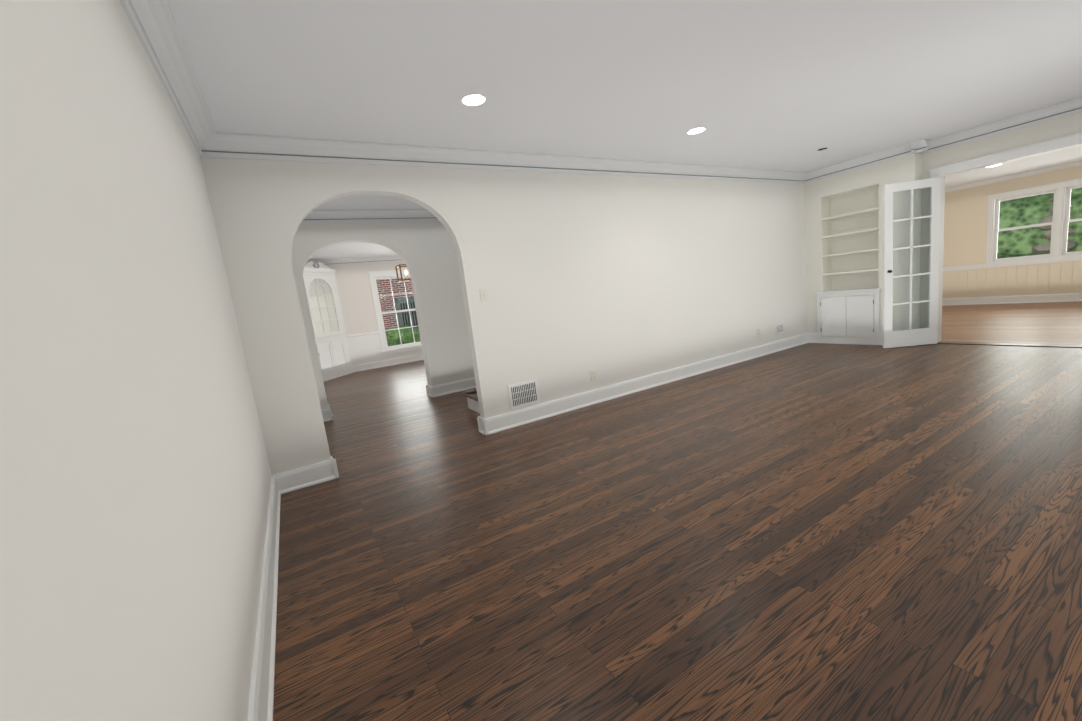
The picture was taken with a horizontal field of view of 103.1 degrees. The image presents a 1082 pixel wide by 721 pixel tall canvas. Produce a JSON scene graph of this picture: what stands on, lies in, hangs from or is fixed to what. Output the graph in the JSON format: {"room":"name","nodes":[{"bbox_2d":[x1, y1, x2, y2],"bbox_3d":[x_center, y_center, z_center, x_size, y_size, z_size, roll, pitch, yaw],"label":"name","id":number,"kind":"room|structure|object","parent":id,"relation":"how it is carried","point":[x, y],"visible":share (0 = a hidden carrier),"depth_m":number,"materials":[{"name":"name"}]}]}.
{"room":"empty living room","nodes":[
{"label":"empty living room","id":0,"kind":"room"},
{"bbox_2d":[0,0,271,720],"bbox_3d":[-1.079,-0.068,1.108,0.150,2.500,4.310,-12,10,-29],"label":"wall","id":1,"kind":"structure","parent":0,"point":[135,478],"depth_m":0.81,"materials":[{"name":"beige paint"}]},
{"bbox_2d":[248,473,283,720],"bbox_3d":[-0.915,1.062,1.415,0.030,0.150,4.110,-12,10,-29],"label":"baseboard","id":2,"kind":"structure","parent":1,"relation":"attached to","point":[264,653],"depth_m":1.68,"materials":[{"name":"white paint"}]},
{"bbox_2d":[303,281,328,407],"bbox_3d":[-4.098,-0.647,7.236,0.200,2.500,4.560,-12,10,-29],"label":"wall","id":3,"kind":"structure","parent":0,"point":[315,344],"depth_m":5.37,"materials":[{"name":"white paint"}]},
{"bbox_2d":[324,404,332,420],"bbox_3d":[-3.550,0.532,6.924,0.050,0.150,3.760,-12,10,-29],"label":"baseboard","id":4,"kind":"structure","parent":3,"relation":"attached to","point":[327,412],"depth_m":5.30,"materials":[{"name":"white paint"}]},
{"bbox_2d":[314,261,422,371],"bbox_3d":[-3.261,-1.211,10.254,4.390,2.500,0.150,-12,10,-29],"label":"wall","id":5,"kind":"structure","parent":0,"point":[356,297],"depth_m":9.70,"materials":[{"name":"white paint"}]},
{"bbox_2d":[349,331,378,337],"bbox_3d":[-4.018,-0.595,9.755,0.650,0.060,0.024,-12,10,-29],"label":"trim","id":6,"kind":"structure","parent":5,"relation":"attached to","point":[364,334],"depth_m":9.75,"materials":[{"name":"white paint"}]},
{"bbox_2d":[356,354,423,371],"bbox_3d":[-2.787,-0.112,10.521,3.290,0.150,0.030,-12,10,-29],"label":"baseboard","id":7,"kind":"structure","parent":5,"relation":"attached to","point":[401,360],"depth_m":10.07,"materials":[{"name":"white paint"}]},
{"bbox_2d":[368,269,421,355],"bbox_3d":[-3.280,-1.176,10.208,1.310,1.930,0.215,-12,10,-29],"label":"dining room window","id":8,"kind":"structure","parent":5,"relation":"in","point":[386,348],"depth_m":10.03,"materials":[{"name":"white paint"}]},
{"bbox_2d":[292,221,474,409],"bbox_3d":[0.028,-1.086,6.871,7.357,2.500,0.200,-12,10,-29],"label":"wall","id":9,"kind":"structure","parent":0,"point":[425,251],"depth_m":5.83,"materials":[{"name":"beige paint"}]},
{"bbox_2d":[428,377,475,396],"bbox_3d":[0.856,-0.056,7.312,5.577,0.150,0.030,-12,10,-29],"label":"baseboard","id":10,"kind":"structure","parent":9,"relation":"attached to","point":[452,387],"depth_m":6.09,"materials":[{"name":"white paint"}]},
{"bbox_2d":[200,157,806,474],"bbox_3d":[1.085,-0.909,4.895,7.557,2.500,0.110,-12,10,-29],"label":"wall","id":11,"kind":"structure","parent":0,"point":[612,279],"depth_m":4.25,"materials":[{"name":"beige paint"}]},
{"bbox_2d":[280,457,335,492],"bbox_3d":[-1.793,0.882,3.274,0.360,0.150,0.060,-12,10,-29],"label":"baseboard","id":12,"kind":"structure","parent":11,"relation":"attached to","point":[317,473],"depth_m":3.26,"materials":[{"name":"white paint"}]},
{"bbox_2d":[479,288,488,301],"bbox_3d":[-0.515,-0.593,3.900,0.075,0.118,0.016,-12,10,-29],"label":"light switch","id":13,"kind":"object","parent":11,"relation":"attached to","point":[484,295],"visible":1,"depth_m":3.90,"materials":[{"name":"white plastic"}]},
{"bbox_2d":[507,379,539,409],"bbox_3d":[-0.165,0.328,4.186,0.330,0.240,0.012,-12,10,-29],"label":"air vent","id":14,"kind":"object","parent":11,"relation":"in","point":[523,394],"visible":1,"depth_m":4.18,"materials":[{"name":"white metal"}]},
{"bbox_2d":[590,369,596,380],"bbox_3d":[0.566,0.156,4.606,0.075,0.118,0.010,-12,10,-29],"label":"outlet","id":15,"kind":"object","parent":11,"relation":"attached to","point":[593,374],"visible":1,"depth_m":4.60,"materials":[{"name":"white plastic"}]},
{"bbox_2d":[119,0,1081,266],"bbox_3d":[2.323,-2.530,6.888,12.200,0.210,11.120,-12,10,-29],"label":"crown molding","id":16,"kind":"structure","parent":11,"relation":"attached to","point":[157,32],"depth_m":3.72,"materials":[{"name":"paint"}]},
{"bbox_2d":[477,333,811,435],"bbox_3d":[1.809,0.132,5.347,5.507,0.150,0.060,-12,10,-29],"label":"baseboard","id":17,"kind":"structure","parent":11,"relation":"attached to","point":[505,421],"depth_m":4.82,"materials":[{"name":"white paint"}]},
{"bbox_2d":[757,328,760,336],"bbox_3d":[3.069,-0.400,6.043,0.075,0.118,0.010,-12,10,-29],"label":"outlet","id":18,"kind":"object","parent":11,"relation":"attached to","point":[758,332],"visible":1,"depth_m":6.04,"materials":[{"name":"white plastic"}]},
{"bbox_2d":[775,322,783,334],"bbox_3d":[3.495,-0.469,6.289,0.220,0.150,0.012,-12,10,-29],"label":"outlet","id":19,"kind":"object","parent":11,"relation":"in","point":[779,328],"visible":1,"depth_m":6.28,"materials":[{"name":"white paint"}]},
{"bbox_2d":[167,0,1081,259],"bbox_3d":[0.222,-2.262,5.753,7.707,0.100,11.270,-12,10,-29],"label":"ceiling","id":20,"kind":"structure","parent":0,"point":[790,85],"depth_m":2.67,"materials":[{"name":"paint"}]},
{"bbox_2d":[395,264,410,281],"bbox_3d":[-2.250,-1.907,8.133,0.962,0.730,0.322,-12,10,-29],"label":"lantern chandelier","id":21,"kind":"object","parent":20,"relation":"hanging from","point":[399,266],"visible":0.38,"depth_m":7.98,"materials":[{"name":"gold metal"}]},
{"bbox_2d":[459,93,487,106],"bbox_3d":[-0.431,-1.670,2.755,0.184,0.004,0.184,-12,10,-29],"label":"recessed light","id":22,"kind":"object","parent":20,"relation":"in","point":[473,100],"visible":1,"depth_m":2.75,"materials":[{"name":"white paint"}]},
{"bbox_2d":[686,127,706,134],"bbox_3d":[1.392,-2.056,3.847,0.184,0.004,0.184,-12,10,-29],"label":"recessed light","id":23,"kind":"object","parent":20,"relation":"in","point":[697,130],"visible":1,"depth_m":3.84,"materials":[{"name":"white paint"}]},
{"bbox_2d":[273,301,1081,720],"bbox_3d":[2.604,-0.179,7.248,12.500,0.001,11.420,-12,10,-29],"label":"floor","id":24,"kind":"structure","parent":0,"point":[817,531],"depth_m":1.99,"materials":[{"name":"brown wood"}]},
{"bbox_2d":[303,261,353,381],"bbox_3d":[-4.507,-0.827,8.960,0.841,2.430,0.841,-12,10,-29],"label":"tall cabinet","id":25,"kind":"object","parent":24,"relation":"on","point":[325,309],"visible":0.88,"depth_m":9.17,"materials":[{"name":"white paint"}]},
{"bbox_2d":[463,389,479,412],"bbox_3d":[0.339,-0.539,5.223,2.645,1.850,1.151,-12,10,-29],"label":"stair","id":26,"kind":"structure","parent":24,"relation":"on","point":[472,398],"depth_m":4.96,"materials":[{"name":"white paint"}]},
{"bbox_2d":[815,207,880,344],"bbox_3d":[4.426,-1.160,6.138,0.303,1.832,0.820,-12,10,-29],"label":"built-in bookcase","id":27,"kind":"object","parent":24,"relation":"on","point":[848,316],"visible":0.96,"depth_m":6.10,"materials":[{"name":"paint"}]},
{"bbox_2d":[879,334,915,345],"bbox_3d":[4.728,-0.273,5.708,0.030,0.150,0.390,-12,10,-29],"label":"baseboard","id":28,"kind":"structure","parent":24,"relation":"on","point":[880,335],"depth_m":5.85,"materials":[{"name":"white paint"}]},
{"bbox_2d":[937,341,1081,347],"bbox_3d":[5.486,-0.191,5.051,0.160,0.008,1.270,-12,10,-29],"label":"threshold","id":29,"kind":"object","parent":24,"relation":"on","point":[1018,344],"depth_m":4.99,"materials":[{"name":"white wood"}]},
{"bbox_2d":[804,112,1081,333],"bbox_3d":[5.236,-1.396,4.827,0.370,2.500,4.160,-12,10,-29],"label":"wall","id":30,"kind":"structure","parent":0,"point":[912,167],"depth_m":5.63,"materials":[{"name":"beige paint"}]},
{"bbox_2d":[821,183,878,291],"bbox_3d":[5.161,-1.582,4.767,0.249,1.360,3.700,-12,10,-29],"label":"trim","id":31,"kind":"structure","parent":30,"relation":"attached to","point":[826,242],"depth_m":6.33,"materials":[{"name":"paint"}]},
{"bbox_2d":[927,132,1081,342],"bbox_3d":[5.354,-1.254,4.886,0.200,2.175,1.450,-12,10,-29],"label":"door frame","id":32,"kind":"structure","parent":30,"relation":"attached to","point":[1048,146],"depth_m":4.90,"materials":[{"name":"white paint"}]},
{"bbox_2d":[883,177,940,347],"bbox_3d":[4.655,-1.194,5.413,0.520,2.040,0.422,-12,10,-29],"label":"french door","id":33,"kind":"structure","parent":32,"relation":"attached to","point":[910,336],"depth_m":5.39,"materials":[{"name":"white paint"}]},
{"bbox_2d":[943,165,1081,266],"bbox_3d":[9.210,-2.228,7.608,0.150,2.360,5.610,-12,10,-29],"label":"wall","id":34,"kind":"structure","parent":0,"point":[965,224],"depth_m":8.47,"materials":[{"name":"beige paint"}]},
{"bbox_2d":[942,255,1081,297],"bbox_3d":[9.208,-1.506,7.667,0.053,0.665,5.310,-12,10,-29],"label":"wainscoting","id":35,"kind":"structure","parent":34,"relation":"attached to","point":[1057,275],"depth_m":8.10,"materials":[{"name":"paint"}]},
{"bbox_2d":[942,293,1081,304],"bbox_3d":[9.263,-1.128,7.731,0.030,0.150,5.310,-12,10,-29],"label":"baseboard","id":36,"kind":"structure","parent":34,"relation":"attached to","point":[1062,297],"depth_m":8.15,"materials":[{"name":"white paint"}]},
{"bbox_2d":[986,181,1064,262],"bbox_3d":[8.941,-2.483,7.952,0.180,1.340,0.950,-12,10,-29],"label":"window","id":37,"kind":"structure","parent":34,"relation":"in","point":[994,206],"depth_m":7.91,"materials":[{"name":"white paint"}]},
{"bbox_2d":[1059,178,1081,256],"bbox_3d":[9.401,-2.419,7.176,0.180,1.340,0.880,-12,10,-29],"label":"window","id":38,"kind":"structure","parent":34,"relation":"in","point":[1069,185],"depth_m":7.50,"materials":[{"name":"white paint"}]},
{"bbox_2d":[945,146,1081,188],"bbox_3d":[7.085,-3.023,6.284,4.793,0.100,5.610,-12,10,-29],"label":"ceiling","id":39,"kind":"structure","parent":0,"point":[1061,157],"depth_m":7.10,"materials":[{"name":"paint"}]},
{"label":"outside","id":40,"kind":"structure","parent":0,"visible":0},
{"label":"ground","id":41,"kind":"structure","parent":40,"visible":0},
{"bbox_2d":[376,277,413,329],"bbox_3d":[-5.169,-2.890,14.480,14.000,5.030,0.800,-12,10,-29],"label":"brick house","id":42,"kind":"structure","parent":41,"relation":"on","point":[385,289],"depth_m":14.21,"materials":[{"name":"red brick"}]},
{"bbox_2d":[392,296,418,329],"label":"window","id":43,"kind":"structure","parent":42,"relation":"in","point":[404,316],"depth_m":12.23,"materials":[{"name":"glass"}]},
{"bbox_2d":[385,325,420,345],"bbox_3d":[-3.731,-0.389,11.155,2.703,1.015,1.533,-12,10,-29],"label":"shrubs","id":44,"kind":"object","parent":41,"relation":"on","point":[406,334],"depth_m":10.62,"materials":[{"name":"green plant"}]},
{"bbox_2d":[997,188,1081,258],"bbox_3d":[11.949,-3.789,8.754,4.725,5.699,15.341,-12,10,-29],"label":"garden","id":45,"kind":"object","parent":41,"relation":"on","point":[1040,203],"depth_m":9.13,"materials":[{"name":"green plant"}]}
]}

